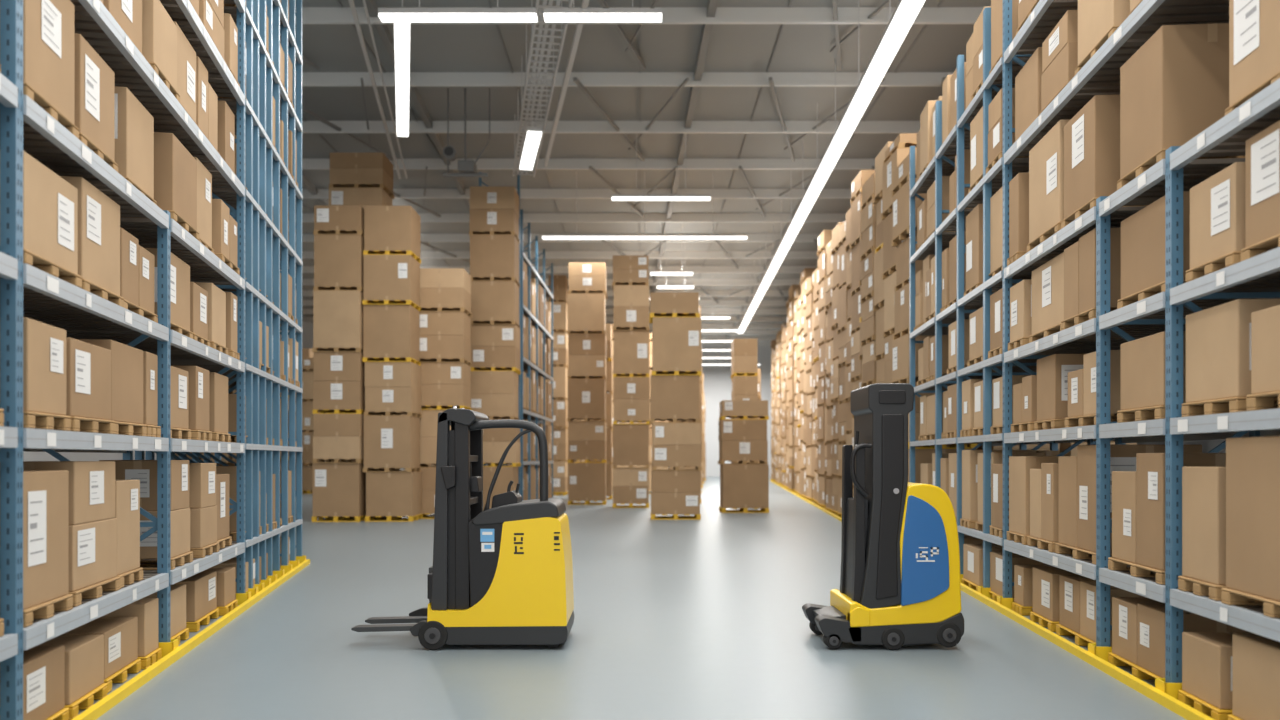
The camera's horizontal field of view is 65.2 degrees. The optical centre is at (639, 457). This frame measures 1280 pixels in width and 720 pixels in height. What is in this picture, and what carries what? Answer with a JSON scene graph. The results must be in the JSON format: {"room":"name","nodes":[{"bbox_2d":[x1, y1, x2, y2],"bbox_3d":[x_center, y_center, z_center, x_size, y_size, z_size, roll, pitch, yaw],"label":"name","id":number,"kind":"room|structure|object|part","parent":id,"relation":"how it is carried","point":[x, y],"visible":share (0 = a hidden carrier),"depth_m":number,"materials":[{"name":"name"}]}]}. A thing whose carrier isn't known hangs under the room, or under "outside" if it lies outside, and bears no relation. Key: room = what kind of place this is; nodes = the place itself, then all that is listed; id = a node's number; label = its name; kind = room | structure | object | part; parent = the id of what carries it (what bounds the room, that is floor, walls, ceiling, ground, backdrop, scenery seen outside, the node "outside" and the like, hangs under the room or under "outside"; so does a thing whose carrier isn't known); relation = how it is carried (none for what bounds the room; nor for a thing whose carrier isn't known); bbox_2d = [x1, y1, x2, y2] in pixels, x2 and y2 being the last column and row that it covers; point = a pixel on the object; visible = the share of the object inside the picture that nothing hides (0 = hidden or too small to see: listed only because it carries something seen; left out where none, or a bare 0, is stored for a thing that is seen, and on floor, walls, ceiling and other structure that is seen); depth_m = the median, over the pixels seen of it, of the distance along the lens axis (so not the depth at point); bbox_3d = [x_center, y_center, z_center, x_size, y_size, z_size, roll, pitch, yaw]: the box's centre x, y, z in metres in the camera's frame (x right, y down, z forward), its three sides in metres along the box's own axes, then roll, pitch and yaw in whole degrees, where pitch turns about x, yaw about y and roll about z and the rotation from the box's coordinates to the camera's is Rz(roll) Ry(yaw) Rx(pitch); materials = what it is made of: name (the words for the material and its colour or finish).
{"room":"warehouse","nodes":[
{"label":"warehouse","id":0,"kind":"room"},
{"bbox_2d":[23,322,312,460],"bbox_3d":[-22.100,-3.800,36.000,0.200,10.600,88.000,0,0,0],"label":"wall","id":1,"kind":"structure","parent":0,"point":[307,335],"depth_m":40.26,"materials":[{"name":"grey"}]},
{"bbox_2d":[443,88,489,177],"bbox_3d":[-4.267,-8.010,24.612,1.165,2.180,0.475,0,0,0],"label":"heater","id":2,"kind":"object","parent":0,"point":[466,168],"depth_m":24.58,"materials":[{"name":"grey metal"}]},
{"bbox_2d":[295,0,945,343],"bbox_3d":[0.000,-8.890,38.900,42.040,0.420,84.800,0,0,0],"label":"ceiling","id":3,"kind":"structure","parent":0,"point":[383,31],"depth_m":26.19,"materials":[{"name":"grey metal"}]},
{"bbox_2d":[394,0,410,136],"bbox_3d":[-4.490,-8.037,18.900,0.264,2.125,5.754,0,0,-13],"label":"ceiling lamp","id":4,"kind":"object","parent":3,"relation":"hanging from","point":[401,29],"visible":0.83,"depth_m":18.23,"materials":[{"name":"white"}]},
{"bbox_2d":[378,0,537,21],"bbox_3d":[-2.885,-8.037,15.900,2.490,2.125,0.242,0,0,0],"label":"ceiling lamp","id":5,"kind":"object","parent":3,"relation":"hanging from","point":[419,14],"visible":1,"depth_m":15.79,"materials":[{"name":"white plastic"}]},
{"bbox_2d":[378,13,537,21],"bbox_3d":[-2.885,-7.000,15.900,2.490,0.050,0.220,0,0,0],"label":"diffuser","id":6,"kind":"object","parent":5,"relation":"attached to","point":[384,17],"depth_m":15.83,"materials":[{"name":"white plastic"}]},
{"bbox_2d":[348,0,588,178],"bbox_3d":[-3.770,-8.418,22.041,4.288,1.365,16.812,0,0,-9],"label":"cable tray","id":7,"kind":"object","parent":3,"relation":"attached to","point":[579,26],"visible":0.87,"depth_m":20.91,"materials":[{"name":"white metal"}]},
{"bbox_2d":[519,50,542,169],"bbox_3d":[-2.510,-8.037,22.850,0.330,2.125,2.746,0,0,-10],"label":"ceiling lamp","id":8,"kind":"object","parent":3,"relation":"hanging from","point":[533,135],"visible":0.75,"depth_m":22.47,"materials":[{"name":"white"}]},
{"bbox_2d":[520,131,541,169],"bbox_3d":[-2.510,-7.000,22.850,0.300,0.050,2.746,0,0,-10],"label":"diffuser","id":9,"kind":"object","parent":8,"relation":"attached to","point":[532,138],"depth_m":22.61,"materials":[{"name":"white plastic"}]},
{"bbox_2d":[544,0,661,21],"bbox_3d":[-0.585,-8.037,15.900,1.870,2.125,0.242,0,0,0],"label":"ceiling lamp","id":10,"kind":"object","parent":3,"relation":"hanging from","point":[573,14],"visible":1,"depth_m":15.79,"materials":[{"name":"white"}]},
{"bbox_2d":[544,13,661,21],"bbox_3d":[-0.585,-7.000,15.900,1.870,0.050,0.220,0,0,0],"label":"diffuser","id":11,"kind":"object","parent":10,"relation":"attached to","point":[548,17],"depth_m":15.83,"materials":[{"name":"white plastic"}]},
{"bbox_2d":[280,7,983,344],"bbox_3d":[0.000,-8.940,37.200,43.800,0.320,81.680,0,0,0],"label":"ceiling purlins","id":12,"kind":"structure","parent":3,"relation":"attached to","point":[310,15],"depth_m":26.99,"materials":[{"name":"grey metal"}]},
{"bbox_2d":[542,172,746,239],"bbox_3d":[0.150,-8.037,31.800,6.500,2.125,0.275,0,0,0],"label":"ceiling lamp","id":13,"kind":"object","parent":3,"relation":"hanging from","point":[576,236],"visible":1,"depth_m":31.68,"materials":[{"name":"white"}]},
{"bbox_2d":[542,236,746,239],"bbox_3d":[0.150,-7.000,31.800,6.500,0.050,0.250,0,0,0],"label":"diffuser","id":14,"kind":"object","parent":13,"relation":"attached to","point":[543,237],"depth_m":31.67,"materials":[{"name":"white plastic"}]},
{"bbox_2d":[612,133,710,200],"bbox_3d":[0.570,-8.037,27.000,2.660,2.125,0.220,0,0,0],"label":"ceiling lamp","id":15,"kind":"object","parent":3,"relation":"hanging from","point":[615,197],"visible":0.91,"depth_m":26.90,"materials":[{"name":"white"}]},
{"bbox_2d":[612,197,710,200],"bbox_3d":[0.570,-7.000,27.000,2.660,0.050,0.200,0,0,0],"label":"diffuser","id":16,"kind":"object","parent":15,"relation":"attached to","point":[613,198],"depth_m":26.90,"materials":[{"name":"white plastic"}]},
{"bbox_2d":[650,270,692,274],"bbox_3d":[1.200,-8.037,38.000,1.600,2.125,0.440,0,0,0],"label":"ceiling lamp","id":17,"kind":"object","parent":3,"relation":"hanging from","point":[653,272],"visible":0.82,"depth_m":37.80,"materials":[{"name":"white plastic"}]},
{"bbox_2d":[650,272,692,274],"bbox_3d":[1.200,-7.000,38.000,1.600,0.050,0.400,0,0,0],"label":"diffuser","id":18,"kind":"object","parent":17,"relation":"attached to","point":[651,273],"depth_m":37.81,"materials":[{"name":"white plastic"}]},
{"bbox_2d":[657,242,693,288],"bbox_3d":[1.450,-8.037,41.000,1.500,2.125,0.440,0,0,0],"label":"ceiling lamp","id":19,"kind":"object","parent":3,"relation":"hanging from","point":[659,286],"visible":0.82,"depth_m":40.80,"materials":[{"name":"white"}]},
{"bbox_2d":[657,286,693,288],"bbox_3d":[1.450,-7.000,41.000,1.500,0.050,0.400,0,0,0],"label":"diffuser","id":20,"kind":"object","parent":19,"relation":"attached to","point":[658,287],"depth_m":40.91,"materials":[{"name":"white plastic"}]},
{"bbox_2d":[677,276,729,318],"bbox_3d":[2.750,-8.037,50.000,3.500,2.125,0.440,0,0,0],"label":"ceiling lamp","id":21,"kind":"object","parent":3,"relation":"hanging from","point":[712,316],"visible":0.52,"depth_m":49.80,"materials":[{"name":"white plastic"}]},
{"bbox_2d":[701,317,729,318],"bbox_3d":[2.750,-7.000,50.000,3.500,0.050,0.400,0,0,0],"label":"diffuser","id":22,"kind":"object","parent":21,"relation":"attached to","point":[701,317],"depth_m":49.90,"materials":[{"name":"white plastic"}]},
{"bbox_2d":[701,322,730,350],"bbox_3d":[5.000,-8.037,65.000,4.000,2.125,0.440,0,0,0],"label":"ceiling lamp","id":23,"kind":"object","parent":3,"relation":"hanging from","point":[703,349],"visible":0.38,"depth_m":64.79,"materials":[{"name":"white plastic"}]},
{"bbox_2d":[701,306,733,341],"bbox_3d":[4.750,-8.037,60.000,3.500,2.125,0.440,0,0,0],"label":"ceiling lamp","id":24,"kind":"object","parent":3,"relation":"hanging from","point":[704,339],"visible":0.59,"depth_m":59.79,"materials":[{"name":"white plastic"}]},
{"bbox_2d":[701,341,731,341],"bbox_3d":[4.750,-7.000,60.000,3.500,0.050,0.400,0,0,0],"label":"diffuser","id":25,"kind":"object","parent":24,"relation":"attached to","point":[701,341],"depth_m":59.87,"materials":[{"name":"white plastic"}]},
{"bbox_2d":[702,332,736,358],"bbox_3d":[5.500,-8.037,70.000,5.000,2.125,0.440,0,0,0],"label":"ceiling lamp","id":26,"kind":"object","parent":3,"relation":"hanging from","point":[703,357],"visible":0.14,"depth_m":69.80,"materials":[{"name":"white"}]},
{"bbox_2d":[702,357,730,358],"bbox_3d":[5.500,-7.000,70.000,5.000,0.050,0.400,0,0,0],"label":"diffuser","id":27,"kind":"object","parent":26,"relation":"attached to","point":[702,357],"depth_m":69.95,"materials":[{"name":"white plastic"}]},
{"bbox_2d":[701,328,738,331],"bbox_3d":[3.750,-8.037,55.000,3.500,2.125,0.440,0,0,0],"label":"ceiling lamp","id":28,"kind":"object","parent":3,"relation":"hanging from","point":[702,329],"visible":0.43,"depth_m":54.80,"materials":[{"name":"white plastic"}]},
{"bbox_2d":[701,330,738,331],"bbox_3d":[3.750,-7.000,55.000,3.500,0.050,0.400,0,0,0],"label":"diffuser","id":29,"kind":"object","parent":28,"relation":"attached to","point":[701,330],"depth_m":54.80,"materials":[{"name":"white plastic"}]},
{"bbox_2d":[702,363,759,364],"bbox_3d":[6.000,-8.037,75.000,6.000,2.125,0.440,0,0,0],"label":"ceiling lamp","id":30,"kind":"object","parent":3,"relation":"hanging from","point":[702,363],"visible":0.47,"depth_m":74.80,"materials":[{"name":"white"}]},
{"bbox_2d":[702,364,759,364],"bbox_3d":[6.000,-7.000,75.000,6.000,0.050,0.400,0,0,0],"label":"diffuser","id":31,"kind":"object","parent":30,"relation":"attached to","point":[702,364],"depth_m":74.81,"materials":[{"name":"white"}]},
{"bbox_2d":[737,0,924,332],"bbox_3d":[4.700,-8.037,30.000,0.352,2.125,52.032,0,0,2],"label":"ceiling lamp","id":32,"kind":"object","parent":3,"relation":"hanging from","point":[905,12],"visible":0.88,"depth_m":21.41,"materials":[{"name":"white plastic"}]},
{"bbox_2d":[288,0,990,340],"bbox_3d":[0.000,-9.150,36.000,44.000,0.100,88.000,0,0,0],"label":"ceiling beams","id":33,"kind":"structure","parent":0,"point":[332,47],"depth_m":26.04,"materials":[{"name":"grey metal"}]},
{"bbox_2d":[78,477,1210,719],"bbox_3d":[0.000,1.550,36.000,44.000,0.100,88.000,0,0,0],"label":"floor","id":34,"kind":"structure","parent":0,"point":[703,619],"depth_m":7.75,"materials":[{"name":"concrete"}]},
{"bbox_2d":[0,0,309,719],"bbox_3d":[-4.262,-2.800,8.417,1.270,8.600,11.564,0,0,-10],"label":"rack","id":35,"kind":"object","parent":34,"relation":"on","point":[26,291],"visible":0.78,"depth_m":7.87,"materials":[{"name":"blue metal"}]},
{"bbox_2d":[0,0,299,719],"bbox_3d":[-4.291,-2.582,8.386,1.143,8.150,11.106,0,0,-10],"label":"cardboard boxes","id":36,"kind":"object","parent":35,"relation":"on","point":[82,531],"visible":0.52,"depth_m":6.66,"materials":[{"name":"beige cardboard"}]},
{"bbox_2d":[302,348,313,491],"bbox_3d":[-15.082,-1.669,44.623,1.091,6.338,1.237,0,0,0],"label":"boxes","id":37,"kind":"object","parent":34,"relation":"on","point":[306,352],"visible":0.02,"depth_m":44.02,"materials":[{"name":"cardboard"}]},
{"bbox_2d":[312,206,370,521],"bbox_3d":[-7.116,-2.210,23.974,1.168,7.419,1.137,0,0,0],"label":"boxes","id":38,"kind":"object","parent":34,"relation":"on","point":[339,488],"visible":0.86,"depth_m":23.44,"materials":[{"name":"cardboard"}]},
{"bbox_2d":[175,357,510,493],"bbox_3d":[-13.313,-1.865,54.597,15.506,6.729,25.245,0,0,0],"label":"cartons","id":39,"kind":"object","parent":34,"relation":"on","point":[307,362],"visible":0.04,"depth_m":42.05,"materials":[{"name":"cardboard"}]},
{"bbox_2d":[329,152,393,517],"bbox_3d":[-7.135,-3.075,25.579,1.447,9.150,1.131,0,0,0],"label":"boxes","id":40,"kind":"object","parent":34,"relation":"on","point":[356,179],"visible":0.27,"depth_m":25.03,"materials":[{"name":"cardboard"}]},
{"bbox_2d":[362,206,422,521],"bbox_3d":[-5.941,-2.222,24.076,1.180,7.444,1.149,0,0,0],"label":"boxes","id":41,"kind":"object","parent":34,"relation":"on","point":[392,234],"visible":1,"depth_m":23.55,"materials":[{"name":"cardboard"}]},
{"bbox_2d":[415,268,471,518],"bbox_3d":[-4.949,-1.587,25.175,1.260,6.174,1.140,0,0,0],"label":"boxes","id":42,"kind":"object","parent":34,"relation":"on","point":[445,293],"visible":0.54,"depth_m":24.64,"materials":[{"name":"cardboard"}]},
{"bbox_2d":[351,406,573,649],"bbox_3d":[-1.433,0.541,8.194,1.736,1.915,0.862,0,0,0],"label":"forklift","id":43,"kind":"object","parent":34,"relation":"on","point":[502,574],"visible":1,"depth_m":7.82,"materials":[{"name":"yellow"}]},
{"bbox_3d":[-1.751,1.342,8.590,0.460,0.109,0.060,0,0,0],"label":"support leg","id":44,"kind":"part","parent":43,"relation":"part of","materials":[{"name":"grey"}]},
{"bbox_3d":[-1.662,1.338,7.850,0.282,0.117,0.060,0,0,0],"label":"support leg","id":45,"kind":"part","parent":43,"relation":"part of","materials":[{"name":"grey metal"}]},
{"bbox_3d":[-1.572,0.417,7.875,0.132,1.552,0.090,0,0,0],"label":"mast rail","id":46,"kind":"part","parent":43,"relation":"part of","materials":[{"name":"grey metal"}]},
{"bbox_3d":[-1.400,0.450,7.900,0.117,1.488,0.080,0,0,0],"label":"mast rail","id":47,"kind":"part","parent":43,"relation":"part of","materials":[{"name":"black metal"}]},
{"bbox_3d":[-1.400,0.450,8.550,0.117,1.488,0.080,0,0,0],"label":"mast rail","id":48,"kind":"part","parent":43,"relation":"part of","materials":[{"name":"black metal"}]},
{"bbox_3d":[-1.062,0.030,7.960,0.665,0.674,0.068,0,0,0],"label":"overhead guard arm","id":49,"kind":"part","parent":43,"relation":"part of","materials":[{"name":"grey metal"}]},
{"bbox_2d":[472,497,565,525],"bbox_3d":[-0.976,0.434,8.210,0.680,0.190,0.810,0,0,0],"label":"hood","id":50,"kind":"object","parent":43,"relation":"attached to","point":[504,511],"depth_m":7.80,"materials":[{"name":"black plastic"}]},
{"bbox_2d":[469,186,520,509],"bbox_3d":[-3.941,-2.868,27.175,1.277,8.735,1.146,0,0,0],"label":"boxes","id":51,"kind":"object","parent":34,"relation":"on","point":[494,210],"visible":0.77,"depth_m":26.63,"materials":[{"name":"cardboard"}]},
{"bbox_2d":[479,172,552,510],"bbox_3d":[-3.841,-3.250,32.263,1.190,9.500,8.647,0,0,1],"label":"rack","id":52,"kind":"object","parent":34,"relation":"on","point":[532,272],"visible":0.43,"depth_m":30.37,"materials":[{"name":"blue metal"}]},
{"bbox_2d":[488,260,552,499],"bbox_3d":[-3.829,-2.124,32.628,1.144,7.245,7.476,0,0,1],"label":"cardboard boxes","id":53,"kind":"object","parent":52,"relation":"on","point":[548,387],"visible":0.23,"depth_m":31.87,"materials":[{"name":"beige cardboard"}]},
{"bbox_2d":[548,275,567,494],"bbox_3d":[-3.322,-2.910,40.575,0.751,8.820,1.149,0,0,0],"label":"boxes","id":54,"kind":"object","parent":34,"relation":"on","point":[560,282],"visible":0.69,"depth_m":40.04,"materials":[{"name":"cardboard"}]},
{"bbox_2d":[567,262,606,504],"bbox_3d":[-1.712,-2.386,32.573,1.246,7.772,1.136,0,0,0],"label":"boxes","id":55,"kind":"object","parent":34,"relation":"on","point":[587,292],"visible":1,"depth_m":32.03,"materials":[{"name":"cardboard"}]},
{"bbox_2d":[589,323,612,499],"bbox_3d":[-1.503,-1.676,36.571,1.008,6.352,1.139,0,0,0],"label":"boxes","id":56,"kind":"object","parent":34,"relation":"on","point":[609,365],"visible":0.24,"depth_m":36.04,"materials":[{"name":"cardboard"}]},
{"bbox_2d":[612,255,649,507],"bbox_3d":[-0.271,-2.295,30.577,1.145,7.590,1.143,0,0,0],"label":"boxes","id":57,"kind":"object","parent":34,"relation":"on","point":[630,284],"visible":0.99,"depth_m":30.05,"materials":[{"name":"cardboard"}]},
{"bbox_2d":[545,324,760,493],"bbox_3d":[0.554,-2.235,54.600,13.695,7.469,25.200,0,0,0],"label":"cartons","id":58,"kind":"object","parent":34,"relation":"on","point":[703,463],"visible":0.05,"depth_m":42.05,"materials":[{"name":"cardboard"}]},
{"bbox_2d":[649,292,701,519],"bbox_3d":[0.875,-1.266,24.883,1.275,5.533,1.128,0,0,0],"label":"boxes","id":59,"kind":"object","parent":34,"relation":"on","point":[675,318],"visible":1,"depth_m":24.34,"materials":[{"name":"cardboard"}]},
{"bbox_2d":[668,306,701,502],"bbox_3d":[1.500,-1.767,33.570,1.124,6.534,1.128,0,0,0],"label":"boxes","id":60,"kind":"object","parent":34,"relation":"on","point":[700,377],"visible":0.09,"depth_m":33.02,"materials":[{"name":"cardboard"}]},
{"bbox_2d":[718,400,768,512],"bbox_3d":[2.870,-0.041,27.882,1.315,3.082,1.121,0,0,0],"label":"boxes","id":61,"kind":"object","parent":34,"relation":"on","point":[743,486],"visible":1,"depth_m":27.34,"materials":[{"name":"cardboard"}]},
{"bbox_2d":[731,339,757,463],"bbox_3d":[3.286,-1.103,31.569,0.759,5.205,1.128,0,0,0],"label":"boxes","id":62,"kind":"object","parent":34,"relation":"on","point":[744,352],"visible":0.41,"depth_m":31.02,"materials":[{"name":"cardboard"}]},
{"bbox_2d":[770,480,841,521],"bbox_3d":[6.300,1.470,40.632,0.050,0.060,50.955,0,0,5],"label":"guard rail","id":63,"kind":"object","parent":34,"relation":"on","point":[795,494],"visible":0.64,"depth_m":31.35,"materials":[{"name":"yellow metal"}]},
{"bbox_2d":[802,383,963,649],"bbox_3d":[1.965,0.457,8.194,1.140,2.084,0.862,0,0,0],"label":"forklift","id":64,"kind":"object","parent":34,"relation":"on","point":[900,584],"visible":1,"depth_m":7.80,"materials":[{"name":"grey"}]},
{"bbox_3d":[1.563,1.346,8.520,0.337,0.191,0.200,0,0,0],"label":"straddle leg","id":65,"kind":"part","parent":64,"relation":"part of","materials":[{"name":"grey metal"}]},
{"bbox_3d":[1.563,1.346,7.900,0.337,0.191,0.200,0,0,0],"label":"straddle leg","id":66,"kind":"part","parent":64,"relation":"part of","materials":[{"name":"grey metal"}]},
{"bbox_3d":[1.724,0.538,8.365,0.093,1.295,0.090,0,0,0],"label":"lift rail","id":67,"kind":"part","parent":64,"relation":"part of","materials":[{"name":"black metal"}]},
{"bbox_3d":[1.724,0.538,7.905,0.093,1.295,0.090,0,0,0],"label":"lift rail","id":68,"kind":"part","parent":64,"relation":"part of","materials":[{"name":"black metal"}]},
{"bbox_3d":[1.727,0.097,7.820,0.167,0.425,0.036,0,0,0],"label":"grab handle","id":69,"kind":"part","parent":64,"relation":"part of","materials":[{"name":"black"}]},
{"bbox_3d":[2.223,0.722,7.840,0.373,0.860,0.120,0,0,0],"label":"blue panel","id":70,"kind":"part","parent":64,"relation":"part of","materials":[{"name":"blue"}]},
{"bbox_2d":[771,133,1136,517],"bbox_3d":[8.140,-3.353,40.648,3.734,9.706,50.990,0,0,5],"label":"cartons","id":71,"kind":"object","parent":34,"relation":"on","point":[846,329],"visible":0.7,"depth_m":24.52,"materials":[{"name":"cardboard"}]},
{"bbox_2d":[909,0,1279,719],"bbox_3d":[4.076,-2.100,9.116,1.270,7.200,12.121,0,0,5],"label":"rack","id":72,"kind":"object","parent":34,"relation":"on","point":[1256,277],"visible":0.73,"depth_m":7.53,"materials":[{"name":"blue metal"}]},
{"bbox_2d":[914,0,1279,719],"bbox_3d":[4.111,-1.731,9.113,1.140,6.458,11.720,0,0,5],"label":"cardboard boxes","id":73,"kind":"object","parent":72,"relation":"on","point":[1184,79],"visible":0.59,"depth_m":6.97,"materials":[{"name":"beige cardboard"}]},
{"bbox_2d":[531,345,771,476],"bbox_3d":[0.000,-3.800,80.100,44.000,10.600,0.200,0,0,0],"label":"wall","id":74,"kind":"structure","parent":0,"point":[717,378],"depth_m":80.00,"materials":[{"name":"white paint"}]},
{"bbox_2d":[1137,439,1225,452],"bbox_3d":[22.100,-3.800,36.000,0.200,10.600,88.000,0,0,0],"label":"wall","id":75,"kind":"structure","parent":0,"point":[1207,445],"depth_m":38.84,"materials":[{"name":"grey"}]}
]}

